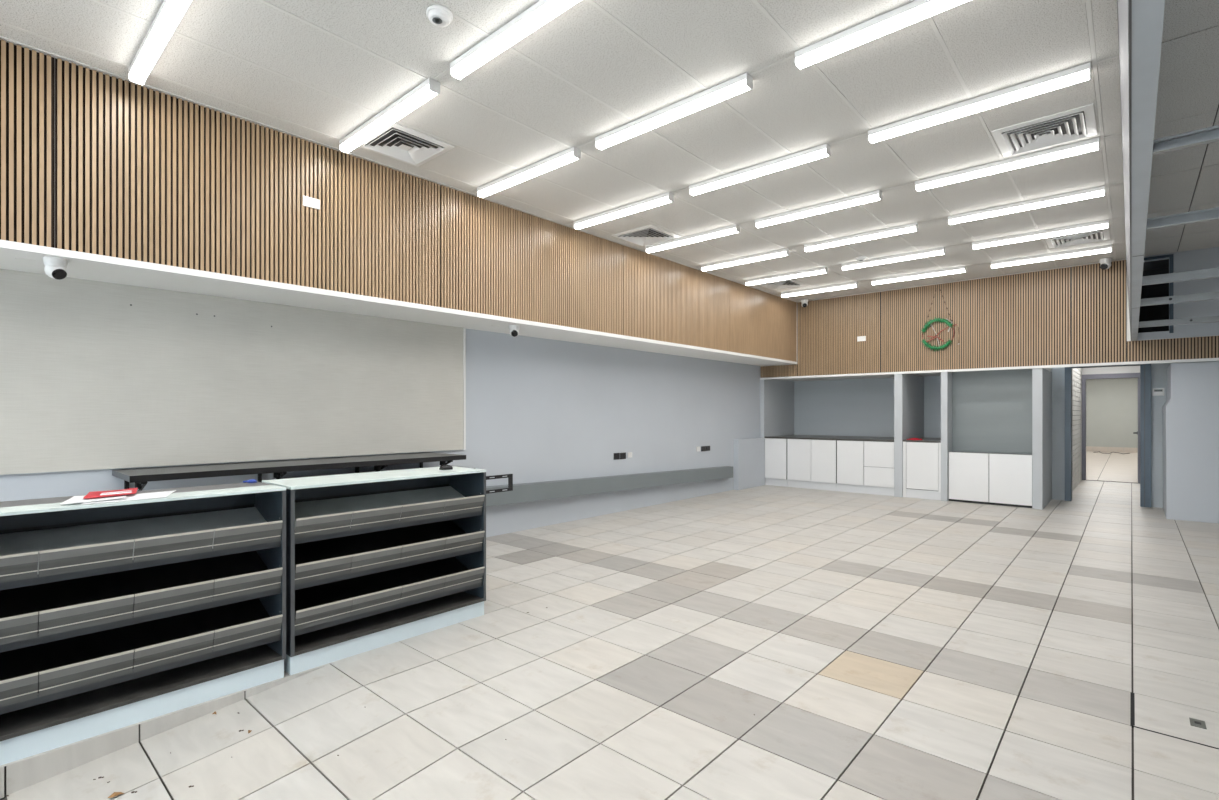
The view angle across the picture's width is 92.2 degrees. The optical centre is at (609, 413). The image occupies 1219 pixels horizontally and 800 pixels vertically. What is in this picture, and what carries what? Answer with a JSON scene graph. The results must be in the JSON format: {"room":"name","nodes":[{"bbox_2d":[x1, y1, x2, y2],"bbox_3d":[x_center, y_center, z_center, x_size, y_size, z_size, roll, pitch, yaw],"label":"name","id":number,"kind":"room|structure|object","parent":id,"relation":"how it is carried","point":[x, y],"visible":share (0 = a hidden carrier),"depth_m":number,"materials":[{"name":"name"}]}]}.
{"room":"empty retail shop","nodes":[
{"label":"empty retail shop","id":0,"kind":"room"},
{"bbox_2d":[0,663,329,798],"bbox_3d":[-3.394,1.528,2.443,1.982,0.400,3.536,0,0,42],"label":"step","id":1,"kind":"structure","parent":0,"point":[20,774],"depth_m":2.41,"materials":[{"name":"tile"}]},
{"bbox_2d":[0,482,285,765],"bbox_3d":[-2.172,0.851,2.626,0.433,0.955,1.203,0,0,42],"label":"shelving unit","id":2,"kind":"object","parent":1,"relation":"on","point":[114,615],"depth_m":2.59,"materials":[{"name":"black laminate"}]},
{"bbox_2d":[60,495,125,504],"bbox_3d":[-2.227,0.366,2.545,0.201,0.004,0.334,0,0,-37],"label":"paper sheet","id":3,"kind":"object","parent":2,"relation":"on","point":[75,499],"visible":0.62,"depth_m":2.49,"materials":[{"name":"white paper"}]},
{"bbox_2d":[83,488,137,498],"bbox_3d":[-2.247,0.360,2.650,0.171,0.004,0.320,0,0,-37],"label":"leaflet","id":4,"kind":"object","parent":3,"relation":"on","point":[96,494],"visible":1,"depth_m":2.63,"materials":[{"name":"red paper"}]},
{"bbox_2d":[81,490,175,504],"bbox_3d":[-2.116,0.372,2.600,0.240,0.003,0.370,0,0,42],"label":"paper sheet","id":5,"kind":"object","parent":2,"relation":"on","point":[129,497],"visible":0.77,"depth_m":2.61,"materials":[{"name":"white paper"}]},
{"bbox_2d":[243,479,256,482],"bbox_3d":[-1.945,0.367,3.175,0.054,0.019,0.062,0,0,42],"label":"scrap","id":6,"kind":"object","parent":2,"relation":"on","point":[250,480],"visible":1,"depth_m":3.17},
{"bbox_2d":[0,329,759,536],"bbox_3d":[-0.827,-0.172,6.929,0.150,3.900,13.650,0,0,42],"label":"wall","id":7,"kind":"structure","parent":0,"point":[538,409],"depth_m":7.29,"materials":[{"name":"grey paint"}]},
{"bbox_2d":[0,269,465,474],"bbox_3d":[-3.391,-0.251,3.910,0.034,1.250,5.712,0,0,42],"label":"board","id":8,"kind":"object","parent":7,"relation":"attached to","point":[95,375],"visible":1,"depth_m":4.32,"materials":[{"name":"white paint"}]},
{"bbox_2d":[112,452,465,490],"bbox_3d":[-2.339,0.505,4.665,0.600,0.246,2.415,0,0,42],"label":"wall shelf","id":9,"kind":"object","parent":7,"relation":"attached to","point":[140,477],"visible":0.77,"depth_m":4.31,"materials":[{"name":"black metal"}]},
{"bbox_2d":[280,466,474,478],"bbox_3d":[-1.987,0.619,5.189,0.429,0.180,1.610,0,0,42],"label":"wall shelf","id":10,"kind":"object","parent":7,"relation":"attached to","point":[436,466],"visible":0.02,"depth_m":5.22,"materials":[{"name":"black laminate"}]},
{"bbox_2d":[486,466,732,506],"bbox_3d":[-0.145,0.916,7.492,0.120,0.344,6.600,0,0,42],"label":"trim","id":11,"kind":"structure","parent":7,"relation":"attached to","point":[546,490],"depth_m":7.39,"materials":[{"name":"grey paint"}]},
{"bbox_2d":[614,453,619,459],"bbox_3d":[0.098,0.577,7.846,0.013,0.088,0.116,0,0,42],"label":"wall socket","id":12,"kind":"object","parent":7,"relation":"attached to","point":[616,455],"visible":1,"depth_m":7.84,"materials":[{"name":"black plastic"}]},
{"bbox_2d":[620,452,625,458],"bbox_3d":[0.184,0.579,7.943,0.013,0.088,0.116,0,0,42],"label":"wall socket","id":13,"kind":"object","parent":7,"relation":"attached to","point":[622,455],"visible":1,"depth_m":7.94,"materials":[{"name":"black plastic"}]},
{"bbox_2d":[0,38,796,365],"bbox_3d":[-0.986,-1.474,6.099,0.714,1.195,12.199,0,0,42],"label":"wall","id":14,"kind":"structure","parent":0,"point":[92,161],"depth_m":4.20,"materials":[{"name":"brown wood"}]},
{"bbox_2d":[43,256,68,279],"bbox_3d":[-3.143,-0.817,3.327,0.108,0.119,0.108,0,0,42],"label":"security camera","id":15,"kind":"object","parent":14,"relation":"attached to","point":[55,267],"visible":1,"depth_m":3.30,"materials":[{"name":"white plastic"}]},
{"bbox_2d":[303,195,319,209],"bbox_3d":[-2.155,-1.524,4.241,0.013,0.072,0.118,0,0,42],"label":"emergency light","id":16,"kind":"object","parent":14,"relation":"attached to","point":[310,202],"visible":1,"depth_m":4.24,"materials":[{"name":"white plastic"}]},
{"bbox_2d":[0,240,796,363],"bbox_3d":[-0.728,-0.889,5.858,0.028,0.040,12.182,0,0,42],"label":"trim","id":17,"kind":"structure","parent":14,"relation":"attached to","point":[4,244],"depth_m":4.16,"materials":[{"name":"white paint"}]},
{"bbox_2d":[509,325,519,336],"bbox_3d":[-0.949,-0.818,5.852,0.110,0.117,0.110,0,0,42],"label":"security camera","id":18,"kind":"object","parent":14,"relation":"attached to","point":[514,329],"visible":1,"depth_m":5.81,"materials":[{"name":"white plastic"}]},
{"bbox_2d":[0,451,1218,799],"bbox_3d":[6.872,1.627,10.351,7.300,0.604,29.400,0,0,42],"label":"floor","id":19,"kind":"structure","parent":0,"point":[765,642],"depth_m":2.98,"materials":[{"name":"tile"}]},
{"bbox_2d":[108,792,124,797],"bbox_3d":[-1.822,1.409,2.164,0.050,0.012,0.020,0,0,-20],"label":"scrap","id":20,"kind":"object","parent":19,"relation":"on","point":[114,794],"visible":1,"depth_m":2.17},
{"bbox_2d":[6,607,546,795],"bbox_3d":[-0.917,1.382,2.527,2.554,0.116,1.783,0,0,-37],"label":"grit","id":21,"kind":"object","parent":19,"relation":"on","point":[546,607],"visible":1,"depth_m":2.27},
{"bbox_2d":[262,466,485,674],"bbox_3d":[-1.360,0.850,3.539,0.433,0.957,1.198,0,0,42],"label":"shelving unit","id":22,"kind":"object","parent":19,"relation":"on","point":[374,560],"depth_m":3.44,"materials":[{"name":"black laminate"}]},
{"bbox_2d":[439,465,452,469],"bbox_3d":[-1.078,0.355,3.865,0.050,0.032,0.070,0,0,42],"label":"clamp","id":23,"kind":"object","parent":22,"relation":"on","point":[445,467],"visible":1,"depth_m":3.85,"materials":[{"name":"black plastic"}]},
{"bbox_2d":[486,474,512,493],"bbox_3d":[-1.005,0.535,4.275,0.014,0.130,0.750,0,0,42],"label":"bracket","id":24,"kind":"object","parent":22,"relation":"attached to","point":[509,476],"visible":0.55,"depth_m":4.48,"materials":[{"name":"black metal"}]},
{"bbox_2d":[765,438,787,486],"bbox_3d":[3.457,0.895,11.186,0.429,0.866,1.283,0,0,42],"label":"base cabinet","id":25,"kind":"object","parent":19,"relation":"on","point":[775,448],"visible":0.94,"depth_m":10.71,"materials":[{"name":"white laminate"}]},
{"bbox_2d":[787,439,836,490],"bbox_3d":[3.951,0.895,10.746,0.883,0.866,1.283,0,0,42],"label":"base cabinet","id":26,"kind":"object","parent":19,"relation":"on","point":[811,464],"visible":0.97,"depth_m":10.25,"materials":[{"name":"white laminate"}]},
{"bbox_2d":[837,440,893,495],"bbox_3d":[4.630,0.895,10.142,0.925,0.866,1.283,0,0,42],"label":"base cabinet","id":27,"kind":"object","parent":19,"relation":"on","point":[866,467],"visible":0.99,"depth_m":9.65,"materials":[{"name":"white laminate"}]},
{"bbox_2d":[764,435,893,441],"bbox_3d":[4.136,0.445,10.580,2.248,0.029,1.292,0,0,42],"label":"countertop","id":28,"kind":"structure","parent":27,"relation":"on","point":[813,437],"depth_m":10.38,"materials":[{"name":"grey laminate"}]},
{"bbox_2d":[903,442,940,499],"bbox_3d":[5.268,0.889,9.574,0.538,0.878,1.283,0,0,42],"label":"base cabinet","id":29,"kind":"object","parent":19,"relation":"on","point":[921,460],"visible":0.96,"depth_m":9.09,"materials":[{"name":"white laminate"}]},
{"bbox_2d":[903,437,940,442],"bbox_3d":[5.268,0.435,9.573,0.538,0.024,1.290,0,0,42],"label":"countertop","id":30,"kind":"structure","parent":29,"relation":"on","point":[937,440],"depth_m":9.18,"materials":[{"name":"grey laminate"}]},
{"bbox_2d":[948,451,1031,507],"bbox_3d":[5.595,0.958,8.613,1.039,0.742,0.283,0,0,42],"label":"base cabinet","id":31,"kind":"object","parent":19,"relation":"on","point":[1004,479],"visible":0.99,"depth_m":8.49,"materials":[{"name":"white laminate"}]},
{"bbox_2d":[1189,717,1206,728],"bbox_3d":[2.515,1.326,2.507,0.048,0.004,0.080,0,0,42],"label":"floor drain","id":32,"kind":"object","parent":19,"relation":"on","point":[1193,722],"visible":1,"depth_m":2.50,"materials":[{"name":"metal"}]},
{"bbox_2d":[0,0,1218,301],"bbox_3d":[1.351,-2.030,3.999,7.000,0.124,12.470,0,0,42],"label":"ceiling","id":33,"kind":"structure","parent":0,"point":[317,71],"depth_m":3.65,"materials":[{"name":"white paint"}]},
{"bbox_2d":[128,0,191,84],"bbox_3d":[-2.273,-1.933,2.974,1.200,0.073,0.074,0,0,42],"label":"light","id":34,"kind":"object","parent":33,"relation":"attached to","point":[170,13],"visible":1,"depth_m":2.99,"materials":[{"name":"white plastic"}]},
{"bbox_2d":[339,77,439,152],"bbox_3d":[-1.480,-1.933,3.864,1.200,0.073,0.074,0,0,42],"label":"light","id":35,"kind":"object","parent":33,"relation":"attached to","point":[430,87],"visible":1,"depth_m":3.77,"materials":[{"name":"white plastic"}]},
{"bbox_2d":[359,123,454,166],"bbox_3d":[-1.504,-1.957,4.304,0.515,0.024,0.515,0,0,42],"label":"ceiling vent","id":36,"kind":"object","parent":33,"relation":"in","point":[396,141],"visible":0.94,"depth_m":4.29,"materials":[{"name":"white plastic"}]},
{"bbox_2d":[426,5,452,26],"bbox_3d":[-0.837,-1.944,2.887,0.128,0.049,0.128,0,0,42],"label":"security camera","id":37,"kind":"object","parent":33,"relation":"attached to","point":[438,15],"visible":1,"depth_m":2.86,"materials":[{"name":"white plastic"}]},
{"bbox_2d":[432,17,441,23],"bbox_3d":[-0.843,-1.923,2.869,0.047,0.005,0.048,0,0,42],"label":"lens","id":38,"kind":"object","parent":37,"relation":"attached to","point":[435,20],"depth_m":2.87,"materials":[{"name":"black glass"}]},
{"bbox_2d":[450,0,579,79],"bbox_3d":[-0.423,-1.933,2.923,1.200,0.073,0.074,0,0,42],"label":"light","id":39,"kind":"object","parent":33,"relation":"attached to","point":[541,12],"visible":1,"depth_m":2.97,"materials":[{"name":"white plastic"}]},
{"bbox_2d":[477,147,580,197],"bbox_3d":[-0.688,-1.933,4.755,1.200,0.073,0.074,0,0,42],"label":"light","id":40,"kind":"object","parent":33,"relation":"attached to","point":[569,155],"visible":1,"depth_m":4.67,"materials":[{"name":"white plastic"}]},
{"bbox_2d":[574,192,673,229],"bbox_3d":[0.105,-1.933,5.645,1.200,0.073,0.074,0,0,42],"label":"light","id":41,"kind":"object","parent":33,"relation":"attached to","point":[668,197],"visible":1,"depth_m":5.57,"materials":[{"name":"white plastic"}]},
{"bbox_2d":[611,225,680,245],"bbox_3d":[0.408,-1.957,6.505,0.550,0.024,0.550,0,0,42],"label":"ceiling vent","id":42,"kind":"object","parent":33,"relation":"in","point":[649,234],"visible":1,"depth_m":6.47,"materials":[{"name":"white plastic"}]},
{"bbox_2d":[595,72,752,149],"bbox_3d":[0.369,-1.933,3.814,1.200,0.073,0.074,0,0,42],"label":"light","id":43,"kind":"object","parent":33,"relation":"attached to","point":[744,82],"visible":1,"depth_m":3.72,"materials":[{"name":"white plastic"}]},
{"bbox_2d":[646,224,739,252],"bbox_3d":[0.898,-1.933,6.535,1.200,0.073,0.074,0,0,42],"label":"light","id":44,"kind":"object","parent":33,"relation":"attached to","point":[731,229],"visible":1,"depth_m":6.46,"materials":[{"name":"white plastic"}]},
{"bbox_2d":[701,248,788,270],"bbox_3d":[1.690,-1.933,7.426,1.200,0.073,0.074,0,0,42],"label":"light","id":45,"kind":"object","parent":33,"relation":"attached to","point":[783,252],"visible":1,"depth_m":7.36,"materials":[{"name":"white plastic"}]},
{"bbox_2d":[689,143,830,195],"bbox_3d":[1.162,-1.933,4.704,1.200,0.073,0.074,0,0,42],"label":"light","id":46,"kind":"object","parent":33,"relation":"attached to","point":[824,150],"visible":1,"depth_m":4.63,"materials":[{"name":"white plastic"}]},
{"bbox_2d":[756,279,804,289],"bbox_3d":[2.611,-1.957,8.949,0.550,0.024,0.550,0,0,42],"label":"ceiling vent","id":47,"kind":"object","parent":33,"relation":"in","point":[787,283],"visible":0.98,"depth_m":8.92,"materials":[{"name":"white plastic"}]},
{"bbox_2d":[745,267,827,285],"bbox_3d":[2.483,-1.933,8.316,1.200,0.073,0.074,0,0,42],"label":"light","id":48,"kind":"object","parent":33,"relation":"attached to","point":[822,270],"visible":1,"depth_m":8.26,"materials":[{"name":"white plastic"}]},
{"bbox_2d":[801,299,807,306],"bbox_3d":[3.389,-1.902,10.184,0.121,0.133,0.121,0,0,42],"label":"security camera","id":49,"kind":"object","parent":33,"relation":"attached to","point":[804,302],"visible":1,"depth_m":10.14,"materials":[{"name":"white plastic"}]},
{"bbox_2d":[755,190,881,227],"bbox_3d":[1.954,-1.933,5.594,1.200,0.073,0.074,0,0,42],"label":"light","id":50,"kind":"object","parent":33,"relation":"attached to","point":[875,195],"visible":1,"depth_m":5.52,"materials":[{"name":"white plastic"}]},
{"bbox_2d":[781,282,857,297],"bbox_3d":[3.275,-1.933,9.206,1.200,0.073,0.074,0,0,42],"label":"light","id":51,"kind":"object","parent":33,"relation":"attached to","point":[852,284],"visible":1,"depth_m":9.15,"materials":[{"name":"white plastic"}]},
{"bbox_2d":[804,223,917,251],"bbox_3d":[2.747,-1.933,6.485,1.200,0.073,0.074,0,0,42],"label":"light","id":52,"kind":"object","parent":33,"relation":"attached to","point":[912,227],"visible":1,"depth_m":6.42,"materials":[{"name":"white plastic"}]},
{"bbox_2d":[856,256,865,260],"bbox_3d":[3.175,-1.944,7.402,0.128,0.049,0.128,0,0,42],"label":"smoke detector","id":53,"kind":"object","parent":33,"relation":"attached to","point":[859,258],"visible":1,"depth_m":7.36,"materials":[{"name":"white plastic"}]},
{"bbox_2d":[795,0,968,69],"bbox_3d":[1.481,-1.933,2.824,1.200,0.073,0.074,0,0,42],"label":"light","id":54,"kind":"object","parent":33,"relation":"attached to","point":[917,10],"visible":1,"depth_m":2.94,"materials":[{"name":"white plastic"}]},
{"bbox_2d":[842,247,944,270],"bbox_3d":[3.540,-1.933,7.375,1.200,0.073,0.074,0,0,42],"label":"light","id":55,"kind":"object","parent":33,"relation":"attached to","point":[938,251],"visible":1,"depth_m":7.32,"materials":[{"name":"white plastic"}]},
{"bbox_2d":[871,266,965,284],"bbox_3d":[4.332,-1.933,8.265,1.200,0.073,0.074,0,0,42],"label":"light","id":56,"kind":"object","parent":33,"relation":"attached to","point":[963,268],"visible":1,"depth_m":8.21,"materials":[{"name":"white plastic"}]},
{"bbox_2d":[868,62,1090,143],"bbox_3d":[2.274,-1.933,3.714,1.200,0.073,0.074,0,0,42],"label":"light","id":57,"kind":"object","parent":33,"relation":"attached to","point":[1080,73],"visible":1,"depth_m":3.63,"materials":[{"name":"white plastic"}]},
{"bbox_2d":[915,137,1099,191],"bbox_3d":[3.067,-1.933,4.604,1.200,0.073,0.074,0,0,42],"label":"light","id":58,"kind":"object","parent":33,"relation":"attached to","point":[1093,144],"visible":1,"depth_m":4.53,"materials":[{"name":"white plastic"}]},
{"bbox_2d":[948,185,1104,224],"bbox_3d":[3.859,-1.933,5.495,1.200,0.073,0.074,0,0,42],"label":"light","id":59,"kind":"object","parent":33,"relation":"attached to","point":[1097,191],"visible":1,"depth_m":5.43,"materials":[{"name":"white plastic"}]},
{"bbox_2d":[972,219,1108,249],"bbox_3d":[4.652,-1.933,6.385,1.200,0.073,0.074,0,0,42],"label":"light","id":60,"kind":"object","parent":33,"relation":"attached to","point":[1105,223],"visible":1,"depth_m":6.33,"materials":[{"name":"white plastic"}]},
{"bbox_2d":[991,103,1096,156],"bbox_3d":[3.051,-1.957,4.112,0.550,0.024,0.550,0,0,42],"label":"ceiling vent","id":61,"kind":"object","parent":33,"relation":"in","point":[1078,123],"visible":1,"depth_m":4.08,"materials":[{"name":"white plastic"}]},
{"bbox_2d":[991,245,1111,268],"bbox_3d":[5.444,-1.933,7.275,1.200,0.073,0.074,0,0,42],"label":"light","id":62,"kind":"object","parent":33,"relation":"attached to","point":[1108,248],"visible":1,"depth_m":7.22,"materials":[{"name":"white plastic"}]},
{"bbox_2d":[1044,228,1109,247],"bbox_3d":[5.259,-1.957,6.591,0.550,0.024,0.550,0,0,42],"label":"ceiling vent","id":63,"kind":"object","parent":33,"relation":"in","point":[1097,235],"visible":0.98,"depth_m":6.57,"materials":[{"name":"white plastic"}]},
{"bbox_2d":[1099,258,1111,269],"bbox_3d":[6.333,-1.900,7.483,0.126,0.136,0.126,0,0,42],"label":"security camera","id":64,"kind":"object","parent":33,"relation":"attached to","point":[1105,263],"visible":1,"depth_m":7.45,"materials":[{"name":"white plastic"}]},
{"bbox_2d":[734,379,793,489],"bbox_3d":[2.946,0.344,10.986,0.089,1.970,2.270,0,0,42],"label":"wall","id":65,"kind":"structure","parent":0,"point":[776,396],"depth_m":10.88,"materials":[{"name":"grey paint"}]},
{"bbox_2d":[894,374,923,496],"bbox_3d":[5.014,0.351,9.785,0.118,1.955,1.315,0,0,42],"label":"pillar","id":66,"kind":"structure","parent":0,"point":[908,389],"depth_m":9.35,"materials":[{"name":"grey paint"}]},
{"bbox_2d":[941,372,958,500],"bbox_3d":[5.496,0.351,9.356,0.089,1.955,1.315,0,0,42],"label":"pillar","id":67,"kind":"structure","parent":0,"point":[946,377],"depth_m":8.87,"materials":[{"name":"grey paint"}]},
{"bbox_2d":[760,247,1218,380],"bbox_3d":[5.788,-1.367,9.095,6.848,1.450,1.317,0,0,42],"label":"wall","id":68,"kind":"structure","parent":0,"point":[1076,314],"depth_m":8.30,"materials":[{"name":"brown wood"}]},
{"bbox_2d":[857,336,865,341],"bbox_3d":[4.152,-1.228,9.662,0.135,0.082,0.013,0,0,42],"label":"emergency light","id":69,"kind":"object","parent":68,"relation":"attached to","point":[859,338],"visible":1,"depth_m":9.66,"materials":[{"name":"white plastic"}]},
{"bbox_2d":[921,288,958,350],"bbox_3d":[4.992,-1.418,8.871,0.527,0.968,0.102,0,0,42],"label":"wreath","id":70,"kind":"object","parent":68,"relation":"hanging from","point":[950,325],"visible":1,"depth_m":8.88,"materials":[{"name":"green plant"}]},
{"bbox_2d":[760,358,1218,379],"bbox_3d":[5.359,-0.638,8.611,6.847,0.034,0.050,0,0,42],"label":"trim","id":71,"kind":"structure","parent":68,"relation":"attached to","point":[1202,359],"depth_m":8.27,"materials":[{"name":"white paint"}]},
{"bbox_2d":[952,369,1031,453],"bbox_3d":[5.712,-0.026,8.745,1.044,1.230,0.060,0,0,42],"label":"wall","id":72,"kind":"structure","parent":0,"point":[992,409],"depth_m":8.72,"materials":[{"name":"paint"}]},
{"bbox_2d":[794,361,1218,507],"bbox_3d":[6.275,0.279,9.643,6.850,2.500,0.150,0,0,42],"label":"wall","id":73,"kind":"structure","parent":0,"point":[846,407],"depth_m":10.65,"materials":[{"name":"grey paint"}]},
{"bbox_2d":[1065,364,1150,507],"bbox_3d":[7.339,0.281,8.655,0.965,2.095,0.232,0,0,42],"label":"door","id":74,"kind":"structure","parent":73,"relation":"in","point":[1145,369],"depth_m":8.32,"materials":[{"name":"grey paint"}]},
{"bbox_2d":[1152,388,1163,395],"bbox_3d":[7.719,-0.299,8.244,0.123,0.105,0.020,0,0,42],"label":"thermostat","id":75,"kind":"object","parent":73,"relation":"attached to","point":[1155,391],"visible":1,"depth_m":8.24,"materials":[{"name":"white plastic"}]},
{"bbox_2d":[1032,368,1051,509],"bbox_3d":[6.351,0.351,8.595,0.112,1.955,1.315,0,0,42],"label":"pillar","id":76,"kind":"structure","parent":0,"point":[1041,377],"depth_m":8.13,"materials":[{"name":"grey paint"}]},
{"bbox_2d":[1072,368,1081,491],"bbox_3d":[8.215,0.079,10.460,0.161,2.500,3.650,0,0,42],"label":"wall","id":77,"kind":"structure","parent":0,"point":[1076,372],"depth_m":10.60,"materials":[{"name":"white paint"}]},
{"bbox_2d":[1081,366,1139,471],"bbox_3d":[9.640,-0.071,11.581,4.200,2.800,0.120,0,0,42],"label":"wall","id":78,"kind":"structure","parent":0,"point":[1122,369],"depth_m":11.44,"materials":[{"name":"white paint"}]},
{"bbox_2d":[1082,373,1139,482],"bbox_3d":[10.048,0.281,11.734,0.875,2.095,0.970,0,0,42],"label":"door","id":79,"kind":"structure","parent":78,"relation":"in","point":[1117,375],"depth_m":11.56,"materials":[{"name":"grey paint"}]},
{"bbox_2d":[1086,378,1137,451],"bbox_3d":[17.264,-0.071,20.144,4.500,2.800,0.150,0,0,42],"label":"wall","id":80,"kind":"structure","parent":0,"point":[1111,404],"depth_m":20.07,"materials":[{"name":"grey paint"}]},
{"bbox_2d":[1086,446,1137,452],"bbox_3d":[17.210,1.244,20.081,4.197,0.170,0.015,0,0,42],"label":"baseboard","id":81,"kind":"structure","parent":80,"relation":"attached to","point":[1088,448],"depth_m":20.07,"materials":[{"name":"beige tile"}]},
{"bbox_2d":[1117,0,1164,340],"bbox_3d":[2.590,-1.451,2.905,0.108,1.062,12.184,0,0,42],"label":"beam","id":82,"kind":"structure","parent":0,"point":[1140,22],"depth_m":1.97,"materials":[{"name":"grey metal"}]},
{"bbox_2d":[1138,316,1218,327],"bbox_3d":[6.317,-0.954,5.775,1.642,0.060,0.043,0,0,42],"label":"stud","id":83,"kind":"object","parent":82,"relation":"attached to","point":[1209,319],"visible":0.86,"depth_m":6.10,"materials":[{"name":"metal"}]},
{"bbox_2d":[1140,292,1218,305],"bbox_3d":[5.186,-0.953,4.506,1.642,0.058,0.043,0,0,42],"label":"stud","id":84,"kind":"object","parent":82,"relation":"attached to","point":[1210,295],"visible":0.91,"depth_m":4.88,"materials":[{"name":"metal"}]},
{"bbox_2d":[1142,268,1218,285],"bbox_3d":[4.456,-0.954,3.685,1.642,0.060,0.040,0,0,42],"label":"stud","id":85,"kind":"object","parent":82,"relation":"attached to","point":[1214,272],"visible":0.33,"depth_m":4.08,"materials":[{"name":"metal"}]},
{"bbox_2d":[1146,207,1218,229],"bbox_3d":[3.313,-0.949,2.402,1.642,0.050,0.036,0,0,42],"label":"stud","id":86,"kind":"object","parent":82,"relation":"attached to","point":[1209,214],"visible":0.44,"depth_m":2.86,"materials":[{"name":"metal"}]},
{"bbox_2d":[1152,125,1218,155],"bbox_3d":[2.549,-0.946,1.543,1.642,0.044,0.036,0,0,42],"label":"stud","id":87,"kind":"object","parent":82,"relation":"attached to","point":[1207,135],"visible":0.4,"depth_m":2.03,"materials":[{"name":"metal"}]},
{"bbox_2d":[1162,362,1218,522],"bbox_3d":[7.888,0.353,7.337,1.375,1.950,1.150,0,0,42],"label":"wall","id":88,"kind":"structure","parent":0,"point":[1190,412],"depth_m":7.21,"materials":[{"name":"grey paint"}]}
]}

